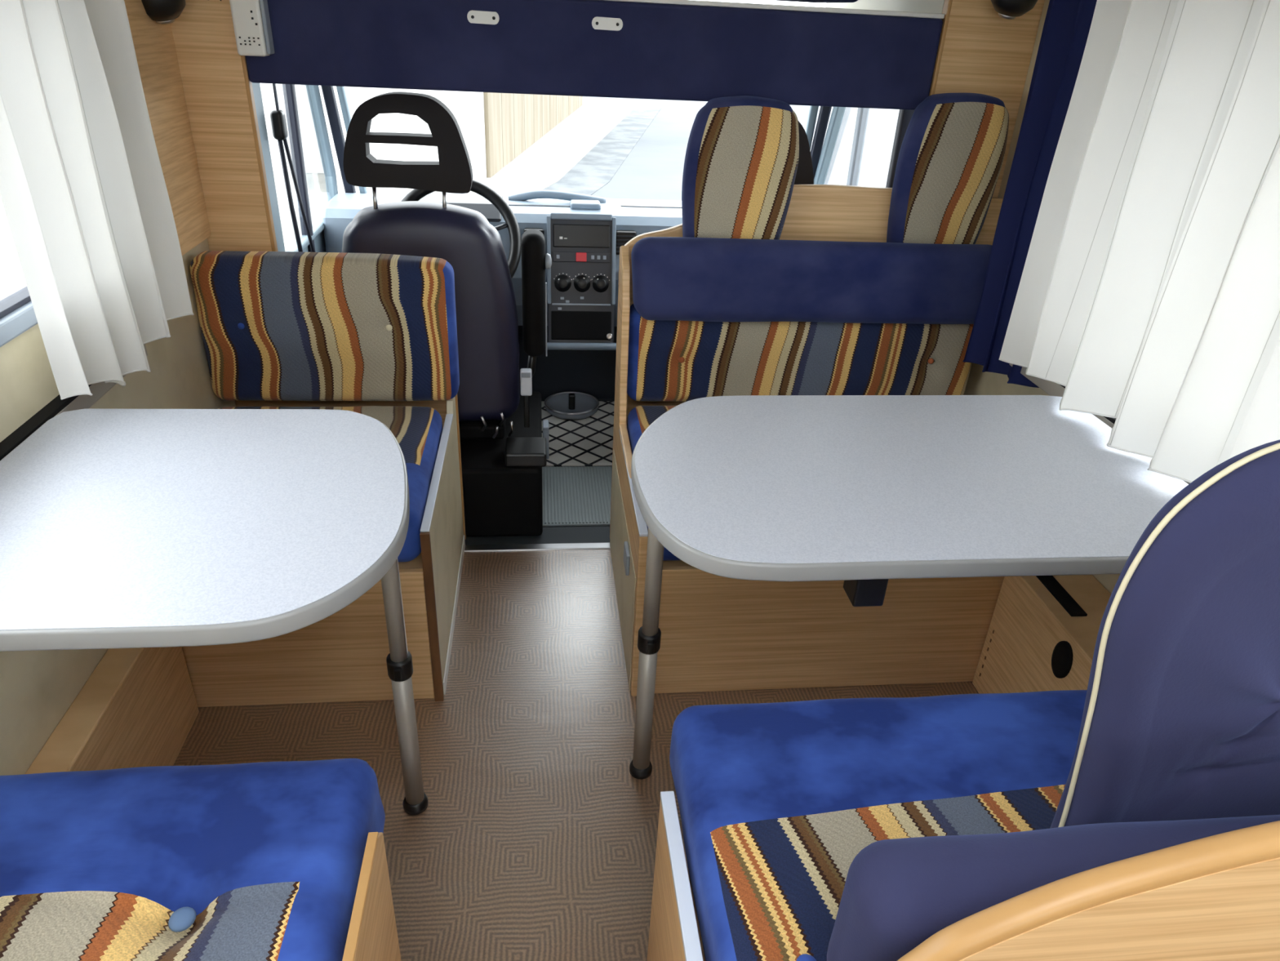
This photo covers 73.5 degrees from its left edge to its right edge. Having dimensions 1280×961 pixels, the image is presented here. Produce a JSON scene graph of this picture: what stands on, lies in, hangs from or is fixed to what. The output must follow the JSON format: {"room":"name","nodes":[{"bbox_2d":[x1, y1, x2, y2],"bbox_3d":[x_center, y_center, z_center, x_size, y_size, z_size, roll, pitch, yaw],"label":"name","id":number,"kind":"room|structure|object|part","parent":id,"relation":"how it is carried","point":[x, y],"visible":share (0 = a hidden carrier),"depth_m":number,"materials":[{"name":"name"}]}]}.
{"room":"motorhome interior","nodes":[
{"label":"motorhome interior","id":0,"kind":"room"},
{"bbox_2d":[0,238,235,775],"bbox_3d":[-0.814,0.302,0.300,0.035,1.740,3.800,-1,29,-7],"label":"wall","id":1,"kind":"structure","parent":0,"point":[37,688],"depth_m":1.32,"materials":[{"name":"beige plastic"}]},
{"bbox_2d":[0,285,37,346],"bbox_3d":[-0.880,-0.316,0.898,0.042,0.517,1.150,-1,29,-7],"label":"window","id":2,"kind":"structure","parent":1,"relation":"in","point":[17,313],"depth_m":1.24,"materials":[{"name":"grey"}]},
{"bbox_2d":[0,343,147,460],"bbox_3d":[-0.874,0.053,1.058,0.023,0.039,1.270,-1,29,-7],"label":"wall rail","id":3,"kind":"object","parent":1,"relation":"attached to","point":[57,406],"visible":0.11,"depth_m":1.31,"materials":[{"name":"black plastic"}]},
{"bbox_2d":[25,646,199,773],"bbox_3d":[-0.889,0.514,1.391,0.060,0.274,0.668,-1,29,-7],"label":"storage box","id":4,"kind":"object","parent":1,"relation":"attached to","point":[138,707],"depth_m":1.46,"materials":[{"name":"brown wood"}]},
{"bbox_2d":[251,82,325,252],"bbox_3d":[-0.995,-0.783,2.522,0.030,1.550,1.150,-1,29,-7],"label":"wall","id":5,"kind":"structure","parent":0,"point":[319,241],"depth_m":2.18,"materials":[{"name":"blue"}]},
{"bbox_2d":[270,83,315,252],"bbox_3d":[-0.900,-0.827,2.216,0.077,0.711,0.045,3,29,0],"label":"belt","id":6,"kind":"object","parent":5,"relation":"attached to","point":[277,117],"visible":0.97,"depth_m":2.22,"materials":[{"name":"grey fabric"}]},
{"bbox_2d":[282,84,315,252],"bbox_3d":[-0.971,-0.910,2.432,0.028,0.761,0.060,-1,29,-7],"label":"trim","id":7,"kind":"structure","parent":5,"relation":"attached to","point":[289,91],"depth_m":2.41,"materials":[{"name":"grey plastic"}]},
{"bbox_2d":[285,214,324,251],"bbox_3d":[-0.987,-0.750,2.588,0.030,0.020,0.670,-1,29,-7],"label":"trim","id":8,"kind":"structure","parent":5,"relation":"attached to","point":[318,226],"depth_m":2.52,"materials":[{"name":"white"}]},
{"bbox_2d":[306,84,335,176],"bbox_3d":[-0.995,-1.172,2.617,0.030,0.490,0.206,-1,29,-7],"label":"trim","id":9,"kind":"structure","parent":5,"relation":"attached to","point":[313,91],"depth_m":2.68,"materials":[{"name":"blue"}]},
{"bbox_2d":[324,169,337,201],"bbox_3d":[-1.021,-0.865,2.876,0.030,0.351,0.050,-1,29,-7],"label":"trim","id":10,"kind":"structure","parent":5,"relation":"attached to","point":[331,181],"depth_m":2.81,"materials":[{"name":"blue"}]},
{"bbox_2d":[320,85,367,193],"bbox_3d":[-0.947,-1.164,2.689,0.068,0.567,0.228,2,29,-2],"label":"trim","id":11,"kind":"structure","parent":5,"relation":"attached to","point":[329,96],"depth_m":2.70,"materials":[{"name":"grey"}]},
{"bbox_2d":[173,398,978,960],"bbox_3d":[0.034,0.774,1.354,1.940,0.060,5.000,-1,29,-7],"label":"floor","id":12,"kind":"structure","parent":0,"point":[535,837],"depth_m":1.68,"materials":[{"name":"carpet"}]},
{"bbox_2d":[124,0,278,255],"bbox_3d":[-0.905,-0.552,1.829,0.148,1.720,0.302,-1,29,-7],"label":"wall","id":13,"kind":"structure","parent":12,"relation":"on","point":[197,88],"depth_m":1.83,"materials":[{"name":"brown wood"}]},
{"bbox_2d":[141,0,186,23],"bbox_3d":[-0.935,-0.986,1.654,0.107,0.185,0.124,-1,29,-7],"label":"reading lamp","id":14,"kind":"object","parent":13,"relation":"attached to","point":[163,11],"visible":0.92,"depth_m":1.65,"materials":[{"name":"black plastic"}]},
{"bbox_3d":[-0.942,-0.917,1.696,0.040,0.022,0.038,-1,29,-7],"label":"bulb glass","id":15,"kind":"part","parent":14,"relation":"part of","materials":[{"name":"clear glass"}]},
{"bbox_3d":[-0.952,-0.897,1.620,0.012,0.920,0.282,-1,29,-7],"label":"return panel","id":16,"kind":"part","parent":13,"relation":"part of","materials":[{"name":"brown wood"}]},
{"bbox_3d":[-0.922,-0.620,1.950,0.142,1.720,0.018,-1,29,-7],"label":"panel","id":17,"kind":"part","parent":13,"relation":"part of","materials":[{"name":"brown wood"}]},
{"bbox_2d":[0,408,428,814],"bbox_3d":[-0.600,0.334,1.283,0.564,0.720,0.554,-1,29,-7],"label":"dining table","id":18,"kind":"object","parent":12,"relation":"on","point":[120,528],"visible":1,"depth_m":1.06,"materials":[{"name":"grey laminate"}]},
{"bbox_3d":[-0.394,0.316,1.393,0.012,0.024,0.008,-1,29,-7],"label":"clamp lever","id":19,"kind":"part","parent":18,"relation":"part of","materials":[{"name":"black plastic"}]},
{"bbox_3d":[-0.403,0.445,1.489,0.033,0.319,0.033,-1,29,-7],"label":"leg","id":20,"kind":"part","parent":18,"relation":"part of","materials":[{"name":"silver metal"}]},
{"bbox_2d":[182,394,466,706],"bbox_3d":[-0.703,-0.022,1.892,0.548,0.750,0.674,-1,29,-7],"label":"frame","id":21,"kind":"object","parent":12,"relation":"on","point":[341,656],"visible":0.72,"depth_m":1.75,"materials":[{"name":"brown wood"}]},
{"bbox_3d":[-0.690,0.319,1.713,0.527,0.325,0.015,-1,29,-7],"label":"panel","id":22,"kind":"part","parent":21,"relation":"part of","materials":[{"name":"brown wood"}]},
{"bbox_2d":[217,405,442,562],"bbox_3d":[-0.707,-0.007,1.820,0.527,0.134,0.512,-1,29,-7],"label":"seat cushion","id":23,"kind":"object","parent":21,"relation":"on","point":[418,430],"visible":0.24,"depth_m":1.86,"materials":[{"name":"blue fabric"}]},
{"bbox_2d":[189,250,459,400],"bbox_3d":[-0.708,-0.349,1.970,0.563,0.338,0.114,-1,29,-7],"label":"backrest cushion","id":24,"kind":"object","parent":23,"relation":"on","point":[282,326],"visible":1,"depth_m":1.92,"materials":[{"name":"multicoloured fabric"}]},
{"bbox_3d":[-0.717,-0.101,1.874,0.498,0.022,0.306,-1,29,-7],"label":"striped panel","id":25,"kind":"part","parent":23,"relation":"part of","materials":[{"name":"multicoloured fabric"}]},
{"bbox_3d":[-0.716,0.033,1.914,0.527,0.013,0.614,-1,29,-7],"label":"lid","id":26,"kind":"part","parent":21,"relation":"part of","materials":[{"name":"brown wood"}]},
{"bbox_3d":[-0.446,0.122,1.967,0.016,0.448,0.604,-1,29,-7],"label":"panel","id":27,"kind":"part","parent":21,"relation":"part of","materials":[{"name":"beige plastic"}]},
{"bbox_2d":[342,831,401,960],"bbox_3d":[-0.562,0.742,0.807,0.569,0.466,0.605,-1,29,-7],"label":"box","id":28,"kind":"object","parent":12,"relation":"on","point":[372,933],"visible":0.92,"depth_m":0.95,"materials":[{"name":"brown wood"}]},
{"bbox_2d":[0,758,385,960],"bbox_3d":[-0.572,0.543,0.809,0.558,0.142,0.648,-1,29,-7],"label":"seat cushion","id":29,"kind":"object","parent":28,"relation":"on","point":[252,861],"visible":0.93,"depth_m":0.93,"materials":[{"name":"blue fabric"}]},
{"bbox_3d":[-0.584,0.556,0.709,0.486,0.068,0.438,-1,29,-7],"label":"striped panel","id":30,"kind":"part","parent":29,"relation":"part of","materials":[{"name":"multicoloured fabric"}]},
{"bbox_2d":[322,189,682,399],"bbox_3d":[-0.228,-0.598,3.008,1.580,0.790,0.544,-1,29,-7],"label":"dashboard","id":31,"kind":"object","parent":12,"relation":"on","point":[584,234],"visible":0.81,"depth_m":2.78,"materials":[{"name":"grey plastic"}]},
{"bbox_2d":[400,179,521,278],"bbox_3d":[-0.561,-0.726,2.606,0.399,0.356,0.225,-1,29,-7],"label":"steering wheel","id":32,"kind":"object","parent":31,"relation":"attached to","point":[511,223],"visible":0.23,"depth_m":2.60,"materials":[{"name":"black plastic"}]},
{"bbox_2d":[418,191,503,222],"bbox_3d":[-0.599,-0.886,2.794,0.300,0.085,0.240,-1,29,-7],"label":"hood","id":33,"kind":"object","parent":31,"relation":"attached to","point":[474,201],"depth_m":2.73,"materials":[{"name":"grey plastic"}]},
{"bbox_2d":[524,227,544,235],"bbox_3d":[-0.338,-0.767,2.738,0.064,0.075,0.028,-1,29,-7],"label":"air vent","id":34,"kind":"object","parent":31,"relation":"attached to","point":[542,229],"depth_m":2.72,"materials":[{"name":"grey plastic"}]},
{"bbox_3d":[-0.248,-0.632,2.753,0.054,0.053,0.030,-1,29,-7],"label":"heater knob","id":35,"kind":"part","parent":31,"relation":"part of","materials":[{"name":"black plastic"}]},
{"bbox_3d":[-0.257,-0.475,3.270,1.580,0.320,0.200,-1,29,-7],"label":"footwell panel","id":36,"kind":"part","parent":31,"relation":"part of","materials":[{"name":"grey plastic"}]},
{"bbox_2d":[576,252,586,261],"bbox_3d":[-0.188,-0.715,2.741,0.034,0.027,0.011,-1,29,-7],"label":"switch","id":37,"kind":"object","parent":31,"relation":"attached to","point":[580,256],"depth_m":2.74,"materials":[{"name":"red plastic"}]},
{"bbox_3d":[-0.186,-0.633,2.760,0.054,0.053,0.030,-1,29,-7],"label":"heater knob","id":38,"kind":"part","parent":31,"relation":"part of","materials":[{"name":"black plastic"}]},
{"bbox_3d":[-0.127,-0.633,2.767,0.054,0.053,0.030,-1,29,-7],"label":"heater knob","id":39,"kind":"part","parent":31,"relation":"part of","materials":[{"name":"black plastic"}]},
{"bbox_2d":[606,333,612,339],"bbox_3d":[-0.100,-0.473,2.811,0.020,0.021,0.010,-1,29,-7],"label":"socket","id":40,"kind":"object","parent":31,"relation":"attached to","point":[609,335],"depth_m":2.81,"materials":[{"name":"silver metal"}]},
{"bbox_2d":[615,230,636,254],"bbox_3d":[-0.047,-0.770,2.771,0.068,0.075,0.028,-1,29,-7],"label":"air vent","id":41,"kind":"object","parent":31,"relation":"attached to","point":[622,237],"depth_m":2.75,"materials":[{"name":"grey plastic"}]},
{"bbox_2d":[460,391,549,537],"bbox_3d":[-0.562,-0.083,2.585,0.572,0.262,0.548,-1,29,-7],"label":"pedestal","id":42,"kind":"object","parent":12,"relation":"on","point":[502,478],"visible":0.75,"depth_m":2.38,"materials":[{"name":"black plastic"}]},
{"bbox_2d":[342,91,519,439],"bbox_3d":[-0.579,-0.614,2.411,0.468,0.890,0.534,-1,29,-7],"label":"seat","id":43,"kind":"object","parent":42,"relation":"on","point":[488,393],"visible":0.62,"depth_m":2.18,"materials":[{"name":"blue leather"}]},
{"bbox_3d":[-0.673,-0.713,2.175,0.010,0.092,0.023,-1,29,-7],"label":"headrest post","id":44,"kind":"part","parent":43,"relation":"part of","materials":[{"name":"silver metal"}]},
{"bbox_3d":[-0.567,-0.447,2.322,0.468,0.583,0.183,-1,29,-7],"label":"backrest","id":45,"kind":"part","parent":43,"relation":"part of","materials":[{"name":"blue leather"}]},
{"bbox_3d":[-0.501,-0.715,2.195,0.010,0.092,0.023,-1,29,-7],"label":"headrest post","id":46,"kind":"part","parent":43,"relation":"part of","materials":[{"name":"silver metal"}]},
{"bbox_3d":[-0.595,-0.243,2.611,0.375,0.045,0.460,-1,29,-7],"label":"slide frame","id":47,"kind":"part","parent":43,"relation":"part of","materials":[{"name":"black metal"}]},
{"bbox_3d":[-0.435,-0.158,2.387,0.018,0.052,0.022,-1,29,-7],"label":"adjuster lever","id":48,"kind":"part","parent":43,"relation":"part of","materials":[{"name":"silver metal"}]},
{"bbox_3d":[-0.405,-0.135,2.404,0.009,0.043,0.026,-23,38,-39],"label":"adjuster lever","id":49,"kind":"part","parent":43,"relation":"part of","materials":[{"name":"silver metal"}]},
{"bbox_3d":[-0.384,-0.172,2.387,0.014,0.046,0.023,-8,31,-20],"label":"adjuster lever","id":50,"kind":"part","parent":43,"relation":"part of","materials":[{"name":"silver metal"}]},
{"bbox_3d":[-0.362,-0.145,2.404,0.012,0.053,0.024,-16,34,-31],"label":"adjuster lever","id":51,"kind":"part","parent":43,"relation":"part of","materials":[{"name":"silver metal"}]},
{"bbox_2d":[520,368,532,427],"bbox_3d":[-0.321,-0.231,2.418,0.032,0.175,0.030,-1,29,-7],"label":"belt","id":52,"kind":"object","parent":43,"relation":"attached to","point":[526,376],"visible":1,"depth_m":2.39,"materials":[{"name":"white plastic"}]},
{"bbox_2d":[520,229,551,376],"bbox_3d":[-0.291,-0.475,2.403,0.087,0.440,0.102,-1,29,-7],"label":"folding armrest","id":53,"kind":"object","parent":43,"relation":"attached to","point":[535,260],"visible":0.99,"depth_m":2.33,"materials":[{"name":"black plastic"}]},
{"bbox_3d":[-0.248,-0.593,2.320,0.017,0.044,0.044,-1,29,-7],"label":"pivot knob","id":54,"kind":"part","parent":53,"relation":"part of","materials":[{"name":"grey metal"}]},
{"bbox_2d":[464,542,610,551],"bbox_3d":[-0.283,0.194,2.344,0.465,0.032,0.028,-1,29,-7],"label":"trim","id":55,"kind":"structure","parent":12,"relation":"on","point":[477,548],"depth_m":2.33,"materials":[{"name":"silver metal"}]},
{"bbox_2d":[542,466,612,526],"bbox_3d":[-0.167,0.042,2.659,0.270,0.009,0.360,-1,29,-7],"label":"mat","id":56,"kind":"object","parent":12,"relation":"on","point":[576,495],"visible":0.76,"depth_m":2.64,"materials":[{"name":"grey rubber"}]},
{"bbox_2d":[541,400,614,466],"bbox_3d":[-0.229,-0.175,3.049,0.360,0.008,0.520,-1,29,-7],"label":"floor mat","id":57,"kind":"object","parent":12,"relation":"on","point":[587,442],"visible":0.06,"depth_m":2.99,"materials":[{"name":"grey rubber"}]},
{"bbox_2d":[544,391,599,420],"bbox_3d":[-0.253,-0.290,3.178,0.204,0.066,0.204,-1,29,-7],"label":"tray","id":58,"kind":"object","parent":57,"relation":"on","point":[570,406],"visible":1,"depth_m":3.19,"materials":[{"name":"grey plastic"}]},
{"bbox_3d":[-0.253,-0.294,3.176,0.024,0.057,0.030,-1,29,-7],"label":"post","id":59,"kind":"part","parent":58,"relation":"part of","materials":[{"name":"black plastic"}]},
{"bbox_2d":[647,791,705,960],"bbox_3d":[0.439,0.680,1.082,0.806,0.404,0.415,-1,29,-7],"label":"box","id":60,"kind":"object","parent":12,"relation":"on","point":[674,933],"visible":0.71,"depth_m":1.05,"materials":[{"name":"brown wood"}]},
{"bbox_3d":[0.047,0.687,1.040,0.016,0.395,0.415,-1,29,-7],"label":"panel","id":61,"kind":"part","parent":60,"relation":"part of","materials":[{"name":"brown wood"}]},
{"bbox_3d":[0.457,0.583,1.010,0.785,0.014,0.300,-1,29,-7],"label":"lid","id":62,"kind":"part","parent":60,"relation":"part of","materials":[{"name":"white plastic"}]},
{"bbox_2d":[669,689,1087,960],"bbox_3d":[0.454,0.466,1.053,0.782,0.135,0.492,-1,29,-7],"label":"seat cushion","id":63,"kind":"object","parent":60,"relation":"on","point":[777,802],"visible":0.6,"depth_m":1.06,"materials":[{"name":"blue fabric"}]},
{"bbox_3d":[0.468,0.460,0.949,0.756,0.024,0.291,-1,29,-7],"label":"striped panel","id":64,"kind":"part","parent":63,"relation":"part of","materials":[{"name":"multicoloured fabric"}]},
{"bbox_2d":[826,439,1279,960],"bbox_3d":[0.552,0.229,0.749,0.738,0.568,0.169,-1,29,-7],"label":"backrest cushion","id":65,"kind":"object","parent":63,"relation":"on","point":[1179,740],"visible":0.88,"depth_m":0.73,"materials":[{"name":"blue fabric"}]},
{"bbox_2d":[609,184,1004,696],"bbox_3d":[0.426,-0.118,1.957,0.942,0.960,0.660,-1,29,-7],"label":"frame","id":66,"kind":"object","parent":12,"relation":"on","point":[718,633],"visible":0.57,"depth_m":1.84,"materials":[{"name":"brown wood"}]},
{"bbox_3d":[-0.024,-0.046,1.928,0.018,0.820,0.633,-1,29,-7],"label":"panel","id":67,"kind":"part","parent":66,"relation":"part of","materials":[{"name":"brown wood"}]},
{"bbox_2d":[626,405,675,453],"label":"seat cushion","id":68,"kind":"object","parent":66,"relation":"on","point":[641,419],"depth_m":2.03,"materials":[{"name":"blue fabric"}]},
{"bbox_3d":[0.440,-0.112,2.011,0.879,0.014,0.315,-1,29,-7],"label":"striped panel","id":69,"kind":"part","parent":68,"relation":"part of","materials":[{"name":"multicoloured fabric"}]},
{"bbox_2d":[626,236,992,401],"bbox_3d":[0.405,-0.375,2.050,0.876,0.411,0.170,-1,29,-7],"label":"backrest cushion","id":70,"kind":"object","parent":68,"relation":"on","point":[709,317],"visible":0.82,"depth_m":1.98,"materials":[{"name":"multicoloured fabric"}]},
{"bbox_3d":[0.411,-0.313,2.118,0.848,0.238,0.112,-1,29,-7],"label":"striped panel","id":71,"kind":"part","parent":70,"relation":"part of","materials":[{"name":"multicoloured fabric"}]},
{"bbox_2d":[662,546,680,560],"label":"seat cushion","id":72,"kind":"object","parent":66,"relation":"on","point":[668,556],"depth_m":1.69,"materials":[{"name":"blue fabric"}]},
{"bbox_3d":[0.435,0.032,2.027,0.910,0.013,0.595,-1,29,-7],"label":"lid","id":73,"kind":"part","parent":66,"relation":"part of","materials":[{"name":"brown wood"}]},
{"bbox_2d":[681,95,799,239],"bbox_3d":[0.224,-0.671,1.928,0.255,0.358,0.088,-1,29,-7],"label":"headrest cover","id":74,"kind":"object","parent":66,"relation":"attached to","point":[741,161],"visible":0.77,"depth_m":1.88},
{"bbox_3d":[0.460,0.313,1.835,0.910,0.325,0.015,-1,29,-7],"label":"panel","id":75,"kind":"part","parent":66,"relation":"part of","materials":[{"name":"brown wood"}]},
{"bbox_2d":[886,92,1008,244],"bbox_3d":[0.707,-0.686,1.977,0.240,0.382,0.088,-1,29,-7],"label":"headrest cover","id":76,"kind":"object","parent":66,"relation":"attached to","point":[950,160],"visible":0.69,"depth_m":1.93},
{"bbox_2d":[629,395,1188,779],"bbox_3d":[0.382,0.288,1.460,0.826,0.720,0.526,-1,29,-7],"label":"dining table","id":77,"kind":"object","parent":12,"relation":"on","point":[863,491],"visible":0.9,"depth_m":1.23,"materials":[{"name":"grey laminate"}]},
{"bbox_3d":[0.009,0.417,1.587,0.033,0.311,0.033,-1,29,-7],"label":"leg","id":78,"kind":"part","parent":77,"relation":"part of","materials":[{"name":"silver metal"}]},
{"bbox_3d":[0.018,0.291,1.493,0.012,0.024,0.008,-1,29,-7],"label":"clamp lever","id":79,"kind":"part","parent":77,"relation":"part of","materials":[{"name":"black plastic"}]},
{"bbox_2d":[928,0,1044,197],"bbox_3d":[0.765,-0.634,2.139,0.222,1.720,0.028,-1,29,-7],"label":"wall","id":80,"kind":"structure","parent":12,"relation":"on","point":[980,51],"depth_m":1.94,"materials":[{"name":"brown wood"}]},
{"bbox_2d":[991,0,1037,19],"bbox_3d":[0.791,-1.074,1.800,0.100,0.185,0.144,-1,29,-7],"label":"reading lamp","id":81,"kind":"object","parent":80,"relation":"attached to","point":[1006,9],"visible":1,"depth_m":1.79,"materials":[{"name":"black plastic"}]},
{"bbox_3d":[0.787,-1.000,1.834,0.040,0.022,0.038,-1,29,-7],"label":"bulb glass","id":82,"kind":"part","parent":81,"relation":"part of","materials":[{"name":"clear glass"}]},
{"bbox_2d":[972,574,1111,693],"bbox_3d":[0.882,0.544,1.445,0.164,0.335,0.965,-1,29,-7],"label":"panel","id":83,"kind":"object","parent":12,"relation":"on","point":[1042,636],"visible":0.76,"depth_m":1.69,"materials":[{"name":"brown wood"}]},
{"bbox_2d":[1051,640,1072,678],"bbox_3d":[0.785,0.333,1.593,0.009,0.078,0.052,-1,29,-7],"label":"vent","id":84,"kind":"object","parent":83,"relation":"attached to","point":[1061,651],"depth_m":1.59,"materials":[{"name":"black plastic"}]},
{"bbox_2d":[897,820,1279,960],"bbox_3d":[0.550,0.584,0.824,0.799,0.830,0.025,-1,29,-7],"label":"panel","id":85,"kind":"object","parent":12,"relation":"on","point":[1216,897],"visible":1,"depth_m":0.65,"materials":[{"name":"brown wood"}]},
{"bbox_3d":[0.291,-0.098,2.729,0.460,0.230,0.460,-1,29,-7],"label":"pedestal","id":86,"kind":"object","parent":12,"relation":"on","visible":0},
{"bbox_2d":[794,120,813,184],"bbox_3d":[0.304,-0.627,2.518,0.468,0.890,0.518,-1,29,-7],"label":"seat","id":87,"kind":"object","parent":86,"relation":"on","point":[804,175],"visible":0.02,"depth_m":2.23,"materials":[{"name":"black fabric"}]},
{"bbox_2d":[825,0,944,18],"bbox_3d":[-0.118,-1.332,2.182,1.585,0.220,0.895,-1,29,-7],"label":"wall","id":88,"kind":"structure","parent":0,"point":[912,6],"depth_m":2.16,"materials":[{"name":"white"}]},
{"bbox_2d":[963,0,1119,593],"bbox_3d":[1.089,0.284,0.518,0.035,1.740,3.800,-1,29,-7],"label":"wall","id":89,"kind":"structure","parent":0,"point":[979,383],"depth_m":2.04,"materials":[{"name":"beige plastic"}]},
{"bbox_2d":[1008,363,1190,484],"bbox_3d":[0.906,0.017,1.296,0.146,0.039,1.150,-1,29,-7],"label":"wall rail","id":90,"kind":"object","parent":89,"relation":"attached to","point":[1052,388],"visible":0.09,"depth_m":1.64,"materials":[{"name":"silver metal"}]},
{"bbox_3d":[-0.125,-1.256,2.255,1.507,0.015,0.840,-1,29,-7],"label":"wall","id":91,"kind":"structure","parent":0,"visible":0},
{"bbox_2d":[245,0,944,110],"bbox_3d":[-0.082,-0.958,1.892,1.508,0.198,0.088,-1,29,-7],"label":"panel","id":92,"kind":"object","parent":91,"relation":"attached to","point":[677,50],"visible":0.95,"depth_m":1.86,"materials":[{"name":"blue fabric"}]},
{"bbox_2d":[229,0,274,56],"bbox_3d":[-0.792,-0.957,1.736,0.065,0.172,0.042,-1,29,-7],"label":"control box","id":93,"kind":"object","parent":92,"relation":"attached to","point":[251,18],"visible":1,"depth_m":1.74,"materials":[{"name":"white plastic"}]},
{"bbox_3d":[-0.330,-0.976,1.805,0.067,0.025,0.004,-1,29,-7],"label":"snap plate","id":94,"kind":"part","parent":92,"relation":"part of","materials":[{"name":"white plastic"}]},
{"bbox_3d":[-0.070,-0.979,1.835,0.067,0.025,0.004,-1,29,-7],"label":"snap plate","id":95,"kind":"part","parent":92,"relation":"part of","materials":[{"name":"white plastic"}]},
{"bbox_3d":[-0.077,-1.042,1.850,1.507,0.010,0.081,-1,29,-7],"label":"moulding","id":96,"kind":"part","parent":92,"relation":"part of","materials":[{"name":"white plastic"}]},
{"bbox_2d":[776,0,857,2],"bbox_3d":[0.327,-1.210,2.058,0.340,0.094,0.320,-1,29,-7],"label":"cushion","id":97,"kind":"object","parent":91,"relation":"on","point":[806,1],"visible":1,"depth_m":2.01,"materials":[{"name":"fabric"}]},
{"bbox_3d":[0.624,-0.799,2.707,0.030,1.550,1.150,-1,29,-7],"label":"wall","id":98,"kind":"structure","parent":0,"visible":0},
{"bbox_2d":[805,105,818,151],"bbox_3d":[0.550,-1.130,2.773,0.025,0.565,0.224,3,29,0],"label":"trim","id":99,"kind":"structure","parent":98,"relation":"attached to","point":[813,111],"depth_m":2.74,"materials":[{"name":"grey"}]},
{"bbox_2d":[810,106,831,177],"bbox_3d":[0.579,-1.116,2.750,0.030,0.568,0.248,1,29,-3],"label":"trim","id":100,"kind":"structure","parent":98,"relation":"attached to","point":[824,111],"depth_m":2.74,"materials":[{"name":"grey"}]},
{"bbox_2d":[813,106,845,184],"bbox_3d":[0.608,-1.095,2.714,0.030,0.572,0.282,0,29,-6],"label":"trim","id":101,"kind":"structure","parent":98,"relation":"attached to","point":[837,113],"depth_m":2.72,"materials":[{"name":"blue"}]},
{"bbox_2d":[846,107,869,186],"bbox_3d":[0.633,-0.978,2.482,0.026,0.540,0.046,-1,29,-7],"label":"trim","id":102,"kind":"structure","parent":98,"relation":"attached to","point":[862,116],"depth_m":2.47,"materials":[{"name":"grey"}]},
{"bbox_2d":[885,109,914,187],"bbox_3d":[0.668,-0.816,2.191,0.050,0.540,0.030,-1,29,-7],"label":"trim","id":103,"kind":"structure","parent":98,"relation":"attached to","point":[904,116],"depth_m":2.16,"materials":[{"name":"grey"}]},
{"bbox_3d":[0.152,-0.603,0.201,1.940,0.030,4.300,-1,29,-7],"label":"ceiling","id":104,"kind":"structure","parent":0,"visible":0},
{"bbox_3d":[-0.778,-0.774,0.564,0.014,0.014,1.690,-1,29,-7],"label":"rail","id":105,"kind":"object","parent":104,"relation":"attached to","visible":0},
{"bbox_2d":[0,0,194,399],"bbox_3d":[-0.857,-0.608,1.260,0.077,0.951,0.479,-1,29,-7],"label":"curtain","id":106,"kind":"object","parent":105,"relation":"hanging from","point":[84,196],"visible":1,"depth_m":1.32,"materials":[{"name":"white fabric"}]},
{"bbox_3d":[0.823,-0.884,0.919,0.014,0.014,1.680,-1,29,-7],"label":"rail","id":107,"kind":"object","parent":104,"relation":"attached to","visible":0},
{"bbox_2d":[962,0,1097,387],"bbox_3d":[0.801,-0.673,1.633,0.066,1.043,0.318,-1,29,-7],"label":"drape","id":108,"kind":"object","parent":107,"relation":"hanging from","point":[1067,24],"visible":0.57,"depth_m":1.72,"materials":[{"name":"blue fabric"}]},
{"bbox_2d":[998,0,1279,483],"bbox_3d":[0.804,-0.384,0.995,0.070,0.935,1.085,0,29,-6],"label":"curtain","id":109,"kind":"object","parent":107,"relation":"hanging from","point":[1148,291],"visible":0.94,"depth_m":1.25,"materials":[{"name":"white fabric"}]},
{"label":"outside","id":110,"kind":"structure","parent":0,"visible":0},
{"bbox_2d":[543,96,899,199],"bbox_3d":[-2.713,-9.922,22.917,120.000,0.300,130.000,-1,29,-7],"label":"ground","id":111,"kind":"structure","parent":110,"point":[653,170],"depth_m":16.62,"materials":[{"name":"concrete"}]},
{"bbox_2d":[0,97,635,300],"bbox_3d":[-7.484,-5.903,14.803,16.600,0.015,21.000,-1,29,-7],"label":"verge","id":112,"kind":"structure","parent":111,"relation":"on","point":[549,158],"depth_m":13.01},
{"bbox_2d":[259,83,486,178],"bbox_3d":[-6.280,-6.239,11.368,8.220,3.985,0.300,-1,29,-7],"label":"wall","id":113,"kind":"structure","parent":112,"relation":"on","point":[467,107],"depth_m":12.19,"materials":[{"name":"grey"}]},
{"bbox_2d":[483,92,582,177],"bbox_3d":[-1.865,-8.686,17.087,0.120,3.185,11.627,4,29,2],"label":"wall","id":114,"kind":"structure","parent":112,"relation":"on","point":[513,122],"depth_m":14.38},
{"bbox_2d":[546,106,661,195],"bbox_3d":[-0.553,-6.196,16.012,0.943,0.008,16.528,5,29,4],"label":"road","id":115,"kind":"structure","parent":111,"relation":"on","point":[598,166],"depth_m":15.11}
]}

